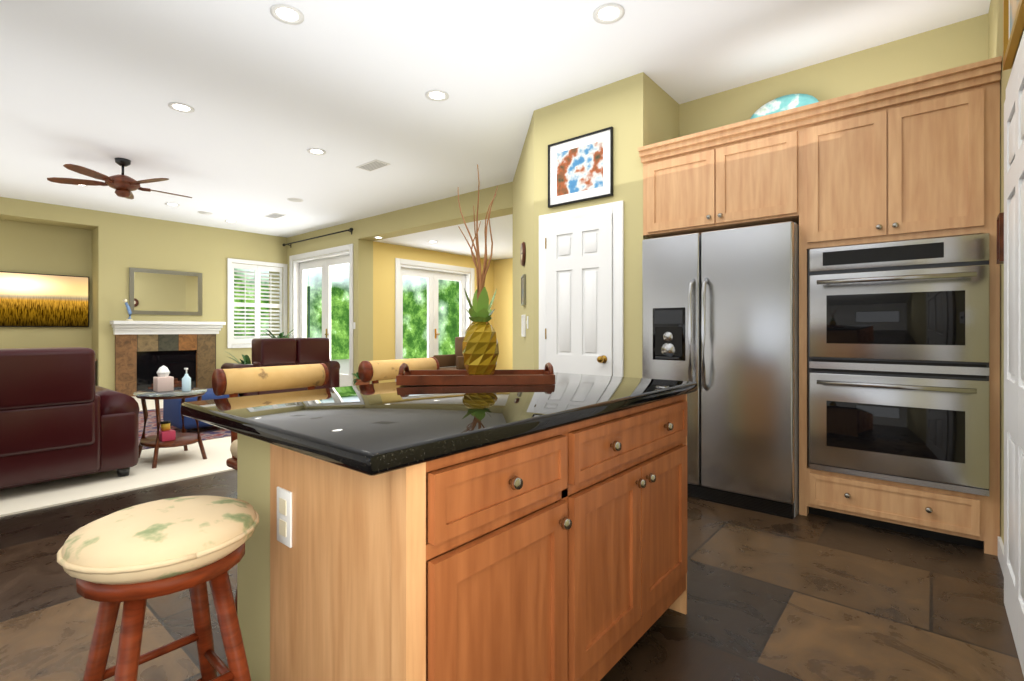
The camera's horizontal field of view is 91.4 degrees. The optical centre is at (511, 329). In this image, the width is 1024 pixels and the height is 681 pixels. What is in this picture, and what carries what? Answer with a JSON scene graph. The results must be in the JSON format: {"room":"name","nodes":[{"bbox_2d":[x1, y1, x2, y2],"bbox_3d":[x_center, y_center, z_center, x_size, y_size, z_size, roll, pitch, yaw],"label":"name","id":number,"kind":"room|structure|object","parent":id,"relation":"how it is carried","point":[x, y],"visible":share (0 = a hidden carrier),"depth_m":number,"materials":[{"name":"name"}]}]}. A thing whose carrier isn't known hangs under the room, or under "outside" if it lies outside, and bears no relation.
{"room":"living room and kitchen","nodes":[
{"label":"living room and kitchen","id":0,"kind":"room"},
{"bbox_2d":[0,219,91,348],"bbox_3d":[-7.627,-0.270,7.829,0.150,2.800,1.590,0,0,40],"label":"wall","id":1,"kind":"structure","parent":0,"point":[25,247],"depth_m":7.95,"materials":[{"name":"beige paint"}]},
{"bbox_2d":[0,271,88,326],"bbox_3d":[-7.538,-0.460,7.768,0.062,0.840,1.490,0,0,40],"label":"painting","id":2,"kind":"object","parent":1,"relation":"attached to","point":[36,300],"visible":1,"depth_m":7.89,"materials":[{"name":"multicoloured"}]},
{"bbox_2d":[0,197,98,229],"bbox_3d":[-7.435,-1.795,7.668,0.650,0.250,1.590,0,0,40],"label":"wall","id":3,"kind":"structure","parent":0,"point":[12,209],"depth_m":7.65,"materials":[{"name":"beige paint"}]},
{"bbox_2d":[0,396,234,516],"bbox_3d":[-5.023,1.124,5.370,6.000,0.012,8.170,0,0,40],"label":"floor","id":4,"kind":"structure","parent":0,"point":[176,464],"depth_m":3.75,"materials":[{"name":"beige carpet"}]},
{"bbox_2d":[0,347,139,488],"bbox_3d":[-3.913,0.624,3.251,1.005,0.988,2.250,0,0,40],"label":"sofa","id":5,"kind":"object","parent":4,"relation":"on","point":[62,415],"visible":1,"depth_m":3.44,"materials":[{"name":"red leather"}]},
{"bbox_2d":[133,387,206,468],"bbox_3d":[-2.956,0.834,4.334,0.670,0.602,0.523,0,0,40],"label":"side table","id":6,"kind":"object","parent":4,"relation":"on","point":[184,438],"visible":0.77,"depth_m":4.24,"materials":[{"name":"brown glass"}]},
{"bbox_2d":[153,365,173,391],"bbox_3d":[-3.027,0.421,4.342,0.120,0.222,0.120,0,0,40],"label":"tissue box","id":7,"kind":"object","parent":6,"relation":"on","point":[163,381],"visible":1,"depth_m":4.31,"materials":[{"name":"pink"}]},
{"bbox_2d":[159,421,175,441],"bbox_3d":[-2.950,0.862,4.263,0.140,0.154,0.100,0,0,40],"label":"decorative box","id":8,"kind":"object","parent":6,"relation":"on","point":[166,433],"visible":0.9,"depth_m":4.24,"materials":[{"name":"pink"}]},
{"bbox_2d":[160,422,170,430],"bbox_3d":[-2.965,0.830,4.276,0.070,0.059,0.070,0,0,40],"label":"jar","id":9,"kind":"object","parent":8,"relation":"on","point":[165,426],"depth_m":4.25,"materials":[{"name":"yellow"}]},
{"bbox_2d":[139,432,201,447],"bbox_3d":[-2.956,0.955,4.334,0.560,0.030,0.437,0,0,40],"label":"shelf","id":10,"kind":"object","parent":6,"relation":"attached to","point":[182,438],"depth_m":4.24,"materials":[{"name":"wood"}]},
{"bbox_2d":[182,368,190,391],"bbox_3d":[-2.813,0.432,4.318,0.069,0.200,0.066,0,0,40],"label":"sanitizer bottle","id":11,"kind":"object","parent":6,"relation":"on","point":[186,382],"visible":1,"depth_m":4.29,"materials":[{"name":"blue"}]},
{"bbox_2d":[139,408,230,449],"bbox_3d":[-4.110,1.113,5.929,2.680,0.010,2.000,0,0,40],"label":"oriental rug","id":12,"kind":"object","parent":4,"relation":"on","point":[211,432],"visible":0.07,"depth_m":5.55,"materials":[{"name":"red fabric"}]},
{"bbox_2d":[163,388,238,431],"bbox_3d":[-3.470,0.898,5.588,0.600,0.417,0.600,0,0,40],"label":"ottoman","id":13,"kind":"object","parent":12,"relation":"on","point":[172,410],"visible":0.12,"depth_m":5.31,"materials":[{"name":"blue fabric"}]},
{"bbox_2d":[225,351,250,363],"bbox_3d":[-4.828,0.751,9.264,0.875,0.733,0.903,0,0,40],"label":"palm plant","id":14,"kind":"object","parent":4,"relation":"on","point":[246,358],"visible":0.1,"depth_m":9.05,"materials":[{"name":"green plant"}]},
{"bbox_2d":[259,328,295,337],"bbox_3d":[-4.536,0.542,9.740,0.689,1.152,0.744,0,0,40],"label":"potted plant","id":15,"kind":"object","parent":4,"relation":"on","point":[280,335],"visible":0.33,"depth_m":9.60,"materials":[{"name":"green plant"}]},
{"bbox_2d":[221,338,339,396],"bbox_3d":[-3.643,0.624,7.952,0.975,0.988,1.500,0,0,40],"label":"sofa","id":16,"kind":"object","parent":4,"relation":"on","point":[267,352],"visible":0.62,"depth_m":7.57,"materials":[{"name":"red leather"}]},
{"bbox_2d":[351,372,369,384],"bbox_3d":[-2.436,0.894,8.134,0.441,0.449,0.371,0,0,40],"label":"potted plant","id":17,"kind":"object","parent":4,"relation":"on","point":[357,381],"visible":0.33,"depth_m":8.02,"materials":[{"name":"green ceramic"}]},
{"bbox_2d":[92,211,282,390],"bbox_3d":[-5.960,-0.395,9.427,0.650,3.050,3.000,0,0,40],"label":"wall","id":18,"kind":"structure","parent":0,"point":[122,244],"depth_m":8.71,"materials":[{"name":"beige paint"}]},
{"bbox_2d":[129,267,201,315],"bbox_3d":[-6.056,-0.650,8.783,0.025,0.780,1.090,0,0,40],"label":"mirror","id":19,"kind":"object","parent":18,"relation":"attached to","point":[158,292],"visible":0.92,"depth_m":8.75,"materials":[{"name":"silver metal"}]},
{"bbox_2d":[227,258,286,347],"bbox_3d":[-5.080,-0.505,9.993,0.100,1.720,1.150,0,0,40],"label":"window shutters","id":20,"kind":"object","parent":18,"relation":"attached to","point":[233,341],"visible":0.79,"depth_m":9.96,"materials":[{"name":"white paint"}]},
{"bbox_2d":[269,237,286,337],"bbox_3d":[-4.970,-0.395,10.606,0.650,3.050,0.080,0,0,40],"label":"wall","id":21,"kind":"structure","parent":0,"point":[284,257],"depth_m":10.56,"materials":[{"name":"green paint"}]},
{"bbox_2d":[287,182,512,337],"bbox_3d":[-2.496,-0.395,8.778,6.790,3.050,0.300,0,0,40],"label":"wall","id":22,"kind":"structure","parent":0,"point":[441,213],"depth_m":7.85,"materials":[{"name":"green paint"}]},
{"bbox_2d":[289,256,292,337],"bbox_3d":[-4.551,-0.195,10.289,0.100,2.650,0.022,0,0,40],"label":"trim","id":23,"kind":"structure","parent":22,"relation":"attached to","point":[290,294],"depth_m":10.28,"materials":[{"name":"white paint"}]},
{"bbox_2d":[282,228,352,247],"bbox_3d":[-3.739,-1.735,9.546,2.564,0.090,0.119,0,0,40],"label":"curtain rod","id":24,"kind":"object","parent":22,"relation":"attached to","point":[350,229],"visible":1,"depth_m":9.35,"materials":[{"name":"black"}]},
{"bbox_2d":[292,244,348,259],"bbox_3d":[-3.700,-1.470,9.576,2.120,0.100,0.022,0,0,40],"label":"trim","id":25,"kind":"structure","parent":22,"relation":"attached to","point":[322,252],"depth_m":9.49,"materials":[{"name":"white paint"}]},
{"bbox_2d":[293,250,348,386],"bbox_3d":[-3.634,-0.144,9.656,2.116,2.548,0.178,0,0,40],"label":"french door","id":26,"kind":"structure","parent":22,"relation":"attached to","point":[326,262],"depth_m":9.89,"materials":[{"name":"white paint"}]},
{"bbox_2d":[349,244,352,385],"bbox_3d":[-2.850,-0.195,8.862,0.100,2.650,0.022,0,0,40],"label":"trim","id":27,"kind":"structure","parent":22,"relation":"attached to","point":[350,314],"depth_m":8.86,"materials":[{"name":"white paint"}]},
{"bbox_2d":[350,220,493,385],"bbox_3d":[-1.650,-0.395,10.176,0.250,3.050,3.530,0,0,40],"label":"wall","id":28,"kind":"structure","parent":0,"point":[385,255],"depth_m":9.06,"materials":[{"name":"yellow paint"}]},
{"bbox_2d":[395,258,399,381],"bbox_3d":[-2.145,-0.105,9.371,0.022,2.470,0.100,0,0,40],"label":"trim","id":29,"kind":"structure","parent":28,"relation":"attached to","point":[397,308],"depth_m":9.36,"materials":[{"name":"white paint"}]},
{"bbox_2d":[400,264,469,358],"bbox_3d":[-1.582,-0.054,10.204,0.178,2.368,1.896,0,0,40],"label":"french door","id":30,"kind":"structure","parent":28,"relation":"in","point":[432,275],"depth_m":10.22,"materials":[{"name":"white paint"}]},
{"bbox_2d":[400,259,470,272],"bbox_3d":[-1.502,-1.290,10.137,0.022,0.100,1.900,0,0,40],"label":"trim","id":31,"kind":"structure","parent":28,"relation":"attached to","point":[432,265],"depth_m":10.05,"materials":[{"name":"white paint"}]},
{"bbox_2d":[471,268,473,322],"bbox_3d":[-0.860,-0.105,10.903,0.022,2.470,0.100,0,0,40],"label":"trim","id":32,"kind":"structure","parent":28,"relation":"attached to","point":[472,282],"depth_m":10.88,"materials":[{"name":"white paint"}]},
{"bbox_2d":[375,214,512,259],"bbox_3d":[0.851,-1.640,8.404,6.300,0.100,3.430,0,0,40],"label":"ceiling","id":33,"kind":"structure","parent":0,"point":[451,239],"depth_m":8.81,"materials":[{"name":"white paint"}]},
{"bbox_2d":[0,0,990,237],"bbox_3d":[-3.421,-1.970,4.091,11.900,0.100,8.670,0,0,40],"label":"ceiling","id":34,"kind":"structure","parent":0,"point":[256,85],"depth_m":3.84,"materials":[{"name":"white paint"}]},
{"bbox_2d":[47,158,191,198],"bbox_3d":[-4.369,-1.707,5.695,1.331,0.424,1.290,0,0,40],"label":"ceiling fan","id":35,"kind":"object","parent":34,"relation":"hanging from","point":[123,185],"visible":1,"depth_m":5.54,"materials":[{"name":"brown wood"}]},
{"bbox_2d":[165,203,179,205],"bbox_3d":[-5.198,-1.916,7.651,0.190,0.008,0.190,0,0,40],"label":"recessed light","id":36,"kind":"object","parent":34,"relation":"in","point":[172,204],"visible":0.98,"depth_m":7.65,"materials":[{"name":"white paint"}]},
{"bbox_2d":[168,102,193,112],"bbox_3d":[-2.855,-1.916,4.314,0.190,0.008,0.190,0,0,40],"label":"recessed light","id":37,"kind":"object","parent":34,"relation":"in","point":[181,107],"visible":0.98,"depth_m":4.31,"materials":[{"name":"white paint"}]},
{"bbox_2d":[198,211,212,214],"bbox_3d":[-5.034,-1.915,8.205,0.220,0.009,0.220,0,0,40],"label":"round speaker","id":38,"kind":"object","parent":34,"relation":"attached to","point":[205,212],"visible":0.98,"depth_m":8.16},
{"bbox_2d":[264,213,285,218],"bbox_3d":[-3.987,-1.916,8.410,0.400,0.008,0.200,0,0,40],"label":"ceiling vent","id":39,"kind":"object","parent":34,"relation":"in","point":[274,215],"visible":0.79,"depth_m":8.37,"materials":[{"name":"white paint"}]},
{"bbox_2d":[270,4,303,24],"bbox_3d":[-1.366,-1.916,3.039,0.190,0.008,0.190,0,0,40],"label":"recessed light","id":40,"kind":"object","parent":34,"relation":"in","point":[287,14],"visible":1,"depth_m":3.04,"materials":[{"name":"white paint"}]},
{"bbox_2d":[287,198,302,201],"bbox_3d":[-3.201,-1.915,7.386,0.220,0.009,0.220,0,0,40],"label":"round speaker","id":41,"kind":"object","parent":34,"relation":"attached to","point":[295,199],"visible":1,"depth_m":7.35},
{"bbox_2d":[307,148,325,154],"bbox_3d":[-2.103,-1.916,5.381,0.190,0.008,0.190,0,0,40],"label":"recessed light","id":42,"kind":"object","parent":34,"relation":"in","point":[315,151],"visible":1,"depth_m":5.38,"materials":[{"name":"white paint"}]},
{"bbox_2d":[356,160,389,171],"bbox_3d":[-1.625,-1.914,5.841,0.400,0.010,0.200,0,0,40],"label":"ceiling vent","id":43,"kind":"object","parent":34,"relation":"in","point":[384,163],"depth_m":5.82,"materials":[{"name":"white metal"}]},
{"bbox_2d":[425,90,448,100],"bbox_3d":[-0.614,-1.916,4.092,0.190,0.008,0.190,0,0,40],"label":"recessed light","id":44,"kind":"object","parent":34,"relation":"in","point":[436,95],"visible":1,"depth_m":4.09,"materials":[{"name":"white paint"}]},
{"bbox_2d":[593,3,624,23],"bbox_3d":[0.587,-1.916,3.033,0.190,0.008,0.190,0,0,40],"label":"recessed light","id":45,"kind":"object","parent":34,"relation":"in","point":[609,13],"visible":1,"depth_m":3.03,"materials":[{"name":"white paint"}]},
{"bbox_2d":[494,258,512,369],"bbox_3d":[1.897,-0.280,9.635,6.280,2.820,0.200,0,0,40],"label":"wall","id":46,"kind":"structure","parent":0,"point":[503,300],"depth_m":11.24,"materials":[{"name":"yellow paint"}]},
{"bbox_2d":[0,470,1023,680],"bbox_3d":[-2.318,1.180,5.405,11.900,0.100,12.100,0,0,40],"label":"floor","id":47,"kind":"structure","parent":0,"point":[809,597],"depth_m":2.02,"materials":[{"name":"stone"}]},
{"bbox_2d":[57,495,258,680],"bbox_3d":[-0.748,0.765,1.085,0.358,0.737,0.358,0,0,40],"label":"bar stool","id":48,"kind":"object","parent":47,"relation":"on","point":[134,558],"visible":1,"depth_m":1.01,"materials":[{"name":"brown wood"}]},
{"bbox_2d":[59,495,257,584],"bbox_3d":[-0.748,0.438,1.085,0.348,0.084,0.348,0,0,40],"label":"cushion","id":49,"kind":"object","parent":48,"relation":"on","point":[170,541],"depth_m":0.99,"materials":[{"name":"fabric"}]},
{"bbox_2d":[110,321,225,396],"bbox_3d":[-5.957,0.492,8.739,0.265,1.275,1.670,0,0,40],"label":"fireplace","id":50,"kind":"object","parent":47,"relation":"on","point":[145,351],"visible":0.85,"depth_m":8.67,"materials":[{"name":"stone"}]},
{"bbox_2d":[123,299,132,320],"bbox_3d":[-6.352,-0.328,8.267,0.100,0.364,0.140,0,0,40],"label":"figurine","id":51,"kind":"object","parent":50,"relation":"on","point":[128,309],"visible":0.9,"depth_m":8.26,"materials":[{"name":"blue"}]},
{"bbox_2d":[110,321,225,325],"bbox_3d":[-5.951,-0.115,8.734,0.250,0.060,1.670,0,0,40],"label":"mantel shelf","id":52,"kind":"object","parent":50,"relation":"attached to","point":[114,323],"depth_m":8.56,"materials":[{"name":"white paint"}]},
{"bbox_2d":[212,363,328,610],"bbox_3d":[-0.790,0.637,1.838,0.464,0.991,0.410,0,0,40],"label":"bar stool","id":53,"kind":"object","parent":47,"relation":"on","point":[234,382],"visible":0.21,"depth_m":1.88,"materials":[{"name":"brown wood"}]},
{"bbox_2d":[358,357,439,383],"bbox_3d":[-0.398,0.637,2.305,0.464,0.991,0.410,0,0,40],"label":"bar stool","id":54,"kind":"object","parent":47,"relation":"on","point":[375,372],"visible":0.12,"depth_m":2.32,"materials":[{"name":"brown wood"}]},
{"bbox_2d":[433,337,465,369],"bbox_3d":[-0.975,0.630,8.794,0.640,1.000,0.580,0,0,40],"label":"wicker chair","id":55,"kind":"object","parent":47,"relation":"on","point":[449,361],"visible":0.38,"depth_m":8.96,"materials":[{"name":"brown"}]},
{"bbox_2d":[237,388,697,680],"bbox_3d":[-0.029,0.691,1.690,0.823,0.879,1.392,0,0,40],"label":"kitchen island","id":56,"kind":"object","parent":47,"relation":"on","point":[469,532],"depth_m":1.19,"materials":[{"name":"brown wood"}]},
{"bbox_2d":[276,486,292,547],"bbox_3d":[-0.564,0.463,1.235,0.072,0.135,0.008,0,0,40],"label":"outlet","id":57,"kind":"object","parent":56,"relation":"attached to","point":[284,494],"depth_m":1.23,"materials":[{"name":"beige plastic"}]},
{"bbox_2d":[181,372,697,479],"bbox_3d":[-0.105,0.230,1.733,0.950,0.040,1.540,0,0,40],"label":"island countertop","id":58,"kind":"structure","parent":56,"relation":"on","point":[368,431],"depth_m":1.27,"materials":[{"name":"black stone"}]},
{"bbox_2d":[396,362,554,384],"bbox_3d":[-0.142,0.171,2.025,0.606,0.076,0.270,0,0,-3],"label":"serving tray","id":59,"kind":"object","parent":58,"relation":"on","point":[546,376],"visible":0.98,"depth_m":1.90,"materials":[{"name":"brown wood"}]},
{"bbox_2d":[458,164,498,374],"bbox_3d":[-0.158,-0.214,2.049,0.260,0.818,0.222,0,0,40],"label":"pineapple vase","id":60,"kind":"object","parent":59,"relation":"on","point":[480,350],"visible":0.96,"depth_m":1.99,"materials":[{"name":"yellow"}]},
{"bbox_2d":[642,221,798,518],"bbox_3d":[1.516,0.242,3.528,0.957,1.775,0.845,0,0,40],"label":"refrigerator","id":61,"kind":"object","parent":47,"relation":"on","point":[720,318],"visible":0.92,"depth_m":3.17,"materials":[{"name":"grey metal"}]},
{"bbox_2d":[802,460,989,553],"bbox_3d":[2.307,0.985,3.039,0.783,0.290,0.722,0,0,40],"label":"drawer","id":62,"kind":"object","parent":47,"relation":"on","point":[962,518],"depth_m":2.74,"materials":[{"name":"brown wood"}]},
{"bbox_2d":[513,72,678,377],"bbox_3d":[1.627,-0.395,6.454,2.515,3.050,5.020,0,0,40],"label":"wall","id":63,"kind":"structure","parent":0,"point":[636,111],"depth_m":4.01,"materials":[{"name":"beige paint"}]},
{"bbox_2d":[521,315,522,335],"bbox_3d":[0.110,-0.040,5.139,0.025,0.220,0.012,0,0,-5],"label":"light switch","id":64,"kind":"object","parent":63,"relation":"attached to","point":[521,325],"visible":0.5,"depth_m":5.13,"materials":[{"name":"white plastic"}]},
{"bbox_2d":[520,242,525,265],"bbox_3d":[0.111,-0.770,5.095,0.030,0.250,0.250,0,0,-5],"label":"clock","id":65,"kind":"object","parent":63,"relation":"attached to","point":[523,246],"visible":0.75,"depth_m":5.00,"materials":[{"name":"brown wood"}]},
{"bbox_2d":[523,315,525,336],"bbox_3d":[0.123,-0.040,4.992,0.025,0.220,0.012,0,0,-5],"label":"light switch","id":66,"kind":"object","parent":63,"relation":"attached to","point":[524,325],"visible":0.86,"depth_m":4.99,"materials":[{"name":"white plastic"}]},
{"bbox_2d":[546,213,612,375],"bbox_3d":[0.539,0.113,4.065,0.624,2.025,0.034,0,0,40],"label":"pantry door","id":67,"kind":"structure","parent":63,"relation":"in","point":[558,287],"depth_m":4.04,"materials":[{"name":"white paint"}]},
{"bbox_2d":[560,273,569,351],"bbox_3d":[0.438,-0.142,4.137,0.107,0.648,0.007,0,0,40],"label":"panel","id":68,"kind":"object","parent":67,"relation":"attached to","point":[564,312],"depth_m":4.13,"materials":[{"name":"white paint"}]},
{"bbox_2d":[560,237,569,255],"bbox_3d":[0.438,-0.691,4.137,0.107,0.150,0.007,0,0,40],"label":"panel","id":69,"kind":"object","parent":67,"relation":"attached to","point":[564,245],"depth_m":4.13,"materials":[{"name":"white paint"}]},
{"bbox_2d":[585,271,596,352],"bbox_3d":[0.627,-0.142,3.978,0.107,0.648,0.007,0,0,40],"label":"panel","id":70,"kind":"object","parent":67,"relation":"attached to","point":[590,311],"depth_m":3.97,"materials":[{"name":"white paint"}]},
{"bbox_2d":[585,233,596,252],"bbox_3d":[0.627,-0.691,3.978,0.107,0.150,0.007,0,0,40],"label":"panel","id":71,"kind":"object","parent":67,"relation":"attached to","point":[591,242],"depth_m":3.97,"materials":[{"name":"white paint"}]},
{"bbox_2d":[548,126,612,207],"bbox_3d":[0.545,-1.305,4.065,0.610,0.530,0.025,0,0,40],"label":"framed picture","id":72,"kind":"object","parent":63,"relation":"attached to","point":[580,168],"visible":0.98,"depth_m":4.05,"materials":[{"name":"black"}]},
{"bbox_2d":[556,140,603,196],"bbox_3d":[0.546,-1.305,4.066,0.442,0.362,0.002,0,0,40],"label":"art","id":73,"kind":"object","parent":72,"relation":"attached to","point":[579,167],"depth_m":4.06},
{"bbox_2d":[539,200,623,376],"bbox_3d":[0.543,0.072,4.070,0.800,2.115,0.022,0,0,40],"label":"door frame","id":74,"kind":"structure","parent":63,"relation":"attached to","point":[618,288],"depth_m":3.85,"materials":[{"name":"white paint"}]},
{"bbox_3d":[0.123,-0.400,5.076,0.010,0.270,0.190,0,0,-5],"label":"mat","id":75,"kind":"object","parent":63,"relation":"attached to","visible":0},
{"bbox_2d":[521,278,523,305],"bbox_3d":[0.106,-0.400,5.177,0.025,0.300,0.015,0,0,-5],"label":"framed picture","id":76,"kind":"object","parent":75,"relation":"attached to","point":[522,291],"visible":0.57,"depth_m":5.17,"materials":[{"name":"silver metal"}]},
{"bbox_2d":[523,274,525,304],"bbox_3d":[0.124,-0.400,4.973,0.025,0.300,0.015,0,0,-5],"label":"framed picture","id":77,"kind":"object","parent":75,"relation":"attached to","point":[524,289],"visible":0.86,"depth_m":4.97,"materials":[{"name":"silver metal"}]},
{"bbox_2d":[679,13,987,136],"bbox_3d":[2.299,-0.395,3.658,2.110,3.050,0.200,0,0,40],"label":"wall","id":78,"kind":"structure","parent":0,"point":[958,44],"depth_m":3.46,"materials":[{"name":"beige paint"}]},
{"bbox_2d":[639,116,801,237],"bbox_3d":[1.584,-0.985,3.646,1.019,0.570,0.722,0,0,40],"label":"upper cabinet","id":79,"kind":"object","parent":78,"relation":"attached to","point":[752,177],"depth_m":3.32,"materials":[{"name":"brown wood"}]},
{"bbox_2d":[802,72,989,251],"bbox_3d":[2.307,-0.880,3.039,0.783,0.780,0.722,0,0,40],"label":"upper cabinet","id":80,"kind":"object","parent":78,"relation":"attached to","point":[916,158],"depth_m":2.73,"materials":[{"name":"brown wood"}]},
{"bbox_2d":[750,94,818,118],"bbox_3d":[1.951,-1.526,3.601,0.470,0.354,0.133,0,0,40],"label":"platter","id":81,"kind":"object","parent":80,"relation":"on","point":[785,102],"visible":0.33,"depth_m":3.63,"materials":[{"name":"teal paint"}]},
{"bbox_2d":[808,233,989,495],"bbox_3d":[2.266,0.175,2.973,0.794,1.318,0.756,0,0,40],"label":"double oven","id":82,"kind":"object","parent":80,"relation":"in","point":[898,359],"visible":1,"depth_m":2.70,"materials":[{"name":"silver metal"}]},
{"bbox_2d":[988,0,1023,544],"bbox_3d":[0.530,-0.395,0.064,0.200,3.050,7.580,0,0,40],"label":"wall","id":83,"kind":"structure","parent":0,"point":[995,30],"depth_m":2.46,"materials":[{"name":"beige paint"}]},
{"bbox_2d":[997,212,1003,263],"bbox_3d":[2.264,-0.420,2.310,0.025,0.220,0.130,0,0,40],"label":"framed picture","id":84,"kind":"object","parent":83,"relation":"attached to","point":[1000,238],"visible":0.67,"depth_m":2.27,"materials":[{"name":"brown wood"}]},
{"bbox_2d":[998,536,1003,576],"bbox_3d":[2.267,1.080,2.298,0.012,0.100,0.495,0,0,40],"label":"baseboard","id":85,"kind":"structure","parent":83,"relation":"attached to","point":[1001,552],"depth_m":2.39,"materials":[{"name":"white paint"}]},
{"bbox_2d":[1003,0,1023,70],"bbox_3d":[1.933,-1.470,1.916,0.025,0.700,0.620,0,0,40],"label":"framed picture","id":86,"kind":"object","parent":83,"relation":"attached to","point":[1010,44],"depth_m":2.02,"materials":[{"name":"brown"}]},
{"bbox_2d":[1004,43,1023,675],"bbox_3d":[1.779,0.098,1.738,0.034,2.055,0.810,0,0,40],"label":"door","id":87,"kind":"structure","parent":83,"relation":"in","point":[1012,375],"depth_m":1.78,"materials":[{"name":"white paint"}]},
{"bbox_2d":[1009,438,1014,574],"bbox_3d":[1.881,0.659,1.875,0.007,0.476,0.200,0,0,40],"label":"door right raised","id":88,"kind":"object","parent":87,"relation":"attached to","point":[1012,501],"visible":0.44,"depth_m":1.86,"materials":[{"name":"white paint"}]},
{"bbox_2d":[1009,196,1014,374],"bbox_3d":[1.881,-0.161,1.875,0.007,0.659,0.200,0,0,40],"label":"door right raised","id":89,"kind":"object","parent":87,"relation":"attached to","point":[1012,287],"visible":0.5,"depth_m":1.86,"materials":[{"name":"white paint"}]},
{"bbox_2d":[1009,113,1014,164],"bbox_3d":[1.881,-0.717,1.875,0.007,0.152,0.200,0,0,40],"label":"door right raised","id":90,"kind":"object","parent":87,"relation":"attached to","point":[1012,141],"visible":0.54,"depth_m":1.87,"materials":[{"name":"white paint"}]},
{"bbox_2d":[1021,454,1023,601],"bbox_3d":[1.662,0.659,1.614,0.007,0.476,0.200,0,0,40],"label":"door right raised","id":91,"kind":"object","parent":87,"relation":"attached to","point":[1022,525],"visible":0.92,"depth_m":1.66,"materials":[{"name":"white paint"}]},
{"bbox_2d":[1021,182,1023,379],"bbox_3d":[1.662,-0.161,1.614,0.007,0.659,0.200,0,0,40],"label":"door right raised","id":92,"kind":"object","parent":87,"relation":"attached to","point":[1022,281],"visible":0.98,"depth_m":1.66,"materials":[{"name":"white paint"}]},
{"bbox_2d":[1021,89,1023,139],"bbox_3d":[1.662,-0.717,1.614,0.007,0.152,0.200,0,0,40],"label":"door right raised","id":93,"kind":"object","parent":87,"relation":"attached to","point":[1022,116],"visible":0.94,"depth_m":1.66,"materials":[{"name":"white paint"}]},
{"bbox_2d":[1008,32,1023,89],"bbox_3d":[1.784,-0.975,1.734,0.022,0.090,0.810,0,0,40],"label":"door frame","id":94,"kind":"structure","parent":83,"relation":"attached to","point":[1016,59],"depth_m":1.85,"materials":[{"name":"white paint"}]},
{"bbox_3d":[0.701,0.230,3.877,0.019,0.020,0.032,0,0,40],"label":"door knob","id":95,"kind":"object","parent":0,"visible":0},
{"bbox_2d":[597,356,603,362],"bbox_3d":[0.681,0.230,3.853,0.051,0.054,0.053,0,0,40],"label":"ball","id":96,"kind":"object","parent":95,"relation":"attached to","point":[600,359],"visible":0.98,"depth_m":3.83,"materials":[{"name":"gold metal"}]},
{"label":"outside","id":97,"kind":"structure","parent":0,"visible":0},
{"bbox_2d":[234,263,459,374],"bbox_3d":[-5.459,-2.120,13.719,13.000,7.500,12.000,0,0,40],"label":"garden","id":98,"kind":"object","parent":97,"point":[414,317],"depth_m":19.03,"materials":[{"name":"green plant"}]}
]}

